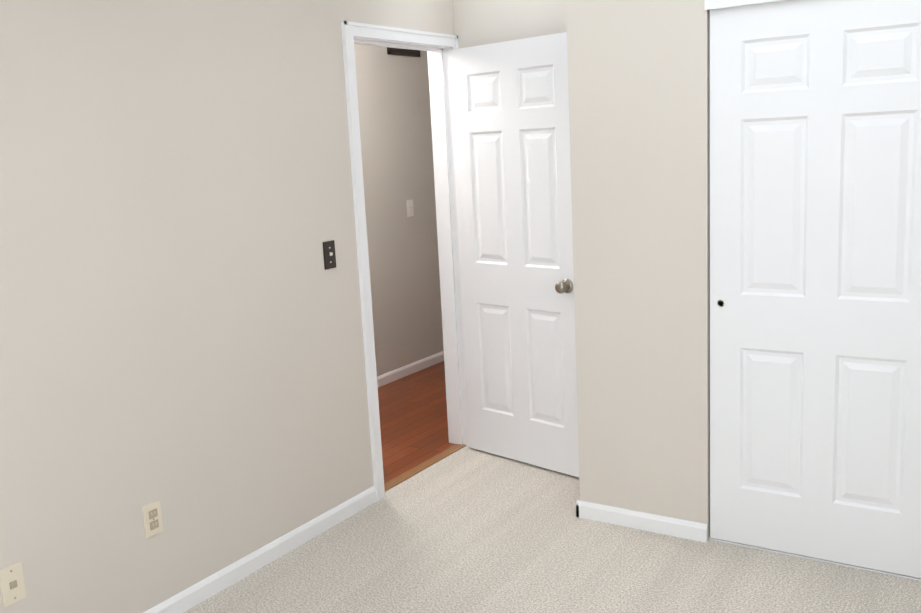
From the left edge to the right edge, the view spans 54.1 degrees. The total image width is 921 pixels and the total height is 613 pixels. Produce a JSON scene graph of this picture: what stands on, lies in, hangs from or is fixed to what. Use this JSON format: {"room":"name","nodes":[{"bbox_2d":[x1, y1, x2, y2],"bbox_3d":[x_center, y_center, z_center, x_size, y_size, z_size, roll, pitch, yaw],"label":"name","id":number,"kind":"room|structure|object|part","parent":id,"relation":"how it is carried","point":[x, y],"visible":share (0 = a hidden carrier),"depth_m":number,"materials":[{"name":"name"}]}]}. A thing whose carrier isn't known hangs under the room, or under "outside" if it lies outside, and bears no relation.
{"room":"empty bedroom","nodes":[
{"label":"empty bedroom","id":0,"kind":"room"},
{"bbox_2d":[0,0,454,612],"bbox_3d":[-0.569,-0.299,3.798,0.115,2.440,7.215,4,12,33],"label":"wall","id":1,"kind":"structure","parent":0,"point":[181,334],"depth_m":3.07,"materials":[{"name":"beige paint"}]},
{"bbox_2d":[0,561,25,607],"bbox_3d":[-1.308,0.812,2.639,0.010,0.114,0.070,4,12,33],"label":"wall jack","id":2,"kind":"object","parent":1,"relation":"attached to","point":[12,586],"visible":1,"depth_m":2.64,"materials":[{"name":"beige plastic"}]},
{"bbox_2d":[142,500,162,538],"bbox_3d":[-1.039,0.719,3.052,0.009,0.114,0.070,4,12,33],"label":"outlet","id":3,"kind":"object","parent":1,"relation":"attached to","point":[152,519],"visible":1,"depth_m":3.05,"materials":[{"name":"beige plastic"}]},
{"bbox_2d":[143,486,376,612],"bbox_3d":[-1.361,1.164,2.589,0.013,0.071,3.624,4,12,33],"label":"baseboard","id":4,"kind":"structure","parent":1,"relation":"attached to","point":[208,587],"depth_m":3.49,"materials":[{"name":"white wood"}]},
{"bbox_2d":[323,240,335,269],"bbox_3d":[-0.537,-0.213,3.735,0.016,0.114,0.070,4,12,33],"label":"light switch","id":5,"kind":"object","parent":1,"relation":"attached to","point":[329,254],"visible":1,"depth_m":3.73,"materials":[{"name":"grey"}]},
{"bbox_2d":[341,21,468,500],"bbox_3d":[-0.256,-0.228,4.298,0.159,2.091,0.872,4,12,33],"label":"door frame","id":6,"kind":"structure","parent":1,"relation":"attached to","point":[445,168],"depth_m":4.44,"materials":[{"name":"white wood"}]},
{"bbox_3d":[-0.315,-0.232,4.335,0.020,2.091,0.872,4,12,33],"label":"hall door casing trim","id":7,"kind":"part","parent":6,"relation":"part of","materials":[{"name":"white wood"}]},
{"bbox_2d":[449,32,578,476],"bbox_3d":[0.269,-0.221,4.287,0.764,2.005,0.167,7,14,44],"label":"entry door","id":8,"kind":"structure","parent":6,"relation":"attached to","point":[510,121],"depth_m":4.26,"materials":[{"name":"white wood"}]},
{"bbox_2d":[354,44,443,375],"bbox_3d":[-0.982,-0.560,5.356,0.115,2.440,5.230,4,12,33],"label":"wall","id":9,"kind":"structure","parent":0,"point":[393,94],"depth_m":6.13,"materials":[{"name":"paint"}]},
{"bbox_2d":[387,47,420,56],"bbox_3d":[-0.383,-1.799,6.047,0.016,0.230,0.360,4,12,33],"label":"air vent","id":10,"kind":"object","parent":9,"relation":"in","point":[403,52],"visible":0.27,"depth_m":6.05,"materials":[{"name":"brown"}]},
{"bbox_2d":[406,199,413,216],"bbox_3d":[-0.342,-0.678,6.223,0.016,0.114,0.070,4,12,33],"label":"light switch","id":11,"kind":"object","parent":9,"relation":"attached to","point":[410,211],"visible":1,"depth_m":6.22,"materials":[{"name":"white plastic"}]},
{"bbox_2d":[377,351,443,386],"bbox_3d":[-0.869,0.608,5.532,0.013,0.071,5.000,4,12,33],"label":"baseboard","id":12,"kind":"structure","parent":9,"relation":"attached to","point":[404,371],"depth_m":6.31,"materials":[{"name":"white wood"}]},
{"bbox_2d":[378,361,455,483],"bbox_3d":[-0.427,0.703,5.264,1.285,0.056,5.230,4,12,33],"label":"floor","id":13,"kind":"structure","parent":0,"point":[413,419],"depth_m":5.28,"materials":[{"name":"brown wood"}]},
{"bbox_2d":[384,444,465,491],"bbox_3d":[-0.194,0.799,4.477,0.055,0.010,0.750,4,12,33],"label":"trim","id":14,"kind":"structure","parent":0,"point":[394,482],"depth_m":4.47,"materials":[{"name":"brown wood"}]},
{"bbox_2d":[453,0,566,47],"bbox_3d":[1.442,-0.392,3.743,3.318,2.440,0.115,4,12,33],"label":"wall","id":15,"kind":"structure","parent":0,"point":[479,22],"depth_m":4.27,"materials":[{"name":"beige paint"}]},
{"bbox_2d":[183,446,920,612],"bbox_3d":[0.253,1.242,2.076,3.348,0.060,4.718,4,12,33],"label":"floor carpet","id":16,"kind":"object","parent":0,"point":[466,529],"depth_m":3.37,"materials":[{"name":"beige carpet"}]},
{"bbox_2d":[709,537,920,580],"bbox_3d":[1.609,0.943,3.163,1.473,0.006,0.068,4,12,33],"label":"trim","id":17,"kind":"structure","parent":16,"relation":"on","point":[828,561],"depth_m":3.31,"materials":[{"name":"white wood"}]},
{"bbox_2d":[566,0,709,540],"bbox_3d":[0.704,-0.309,3.493,0.542,2.440,0.115,4,12,33],"label":"wall","id":18,"kind":"structure","parent":0,"point":[639,93],"depth_m":3.46,"materials":[{"name":"beige paint"}]},
{"bbox_2d":[576,500,706,542],"bbox_3d":[0.723,0.866,3.654,0.555,0.071,0.013,4,12,33],"label":"baseboard","id":19,"kind":"structure","parent":18,"relation":"attached to","point":[681,528],"depth_m":3.64,"materials":[{"name":"white wood"}]},
{"bbox_3d":[1.500,-1.262,2.769,1.473,0.390,0.115,4,12,33],"label":"wall","id":20,"kind":"structure","parent":0,"visible":0},
{"bbox_2d":[704,0,784,9],"bbox_3d":[1.504,-1.039,2.798,1.481,0.066,0.112,4,12,33],"label":"trim","id":21,"kind":"structure","parent":20,"relation":"attached to","point":[712,4],"depth_m":3.11,"materials":[{"name":"white wood"}]},
{"bbox_2d":[710,0,920,577],"bbox_3d":[1.261,-0.073,3.146,0.782,2.020,0.035,4,12,33],"label":"closet door","id":22,"kind":"structure","parent":20,"relation":"in","point":[815,278],"depth_m":3.14,"materials":[{"name":"white wood"}]}
]}

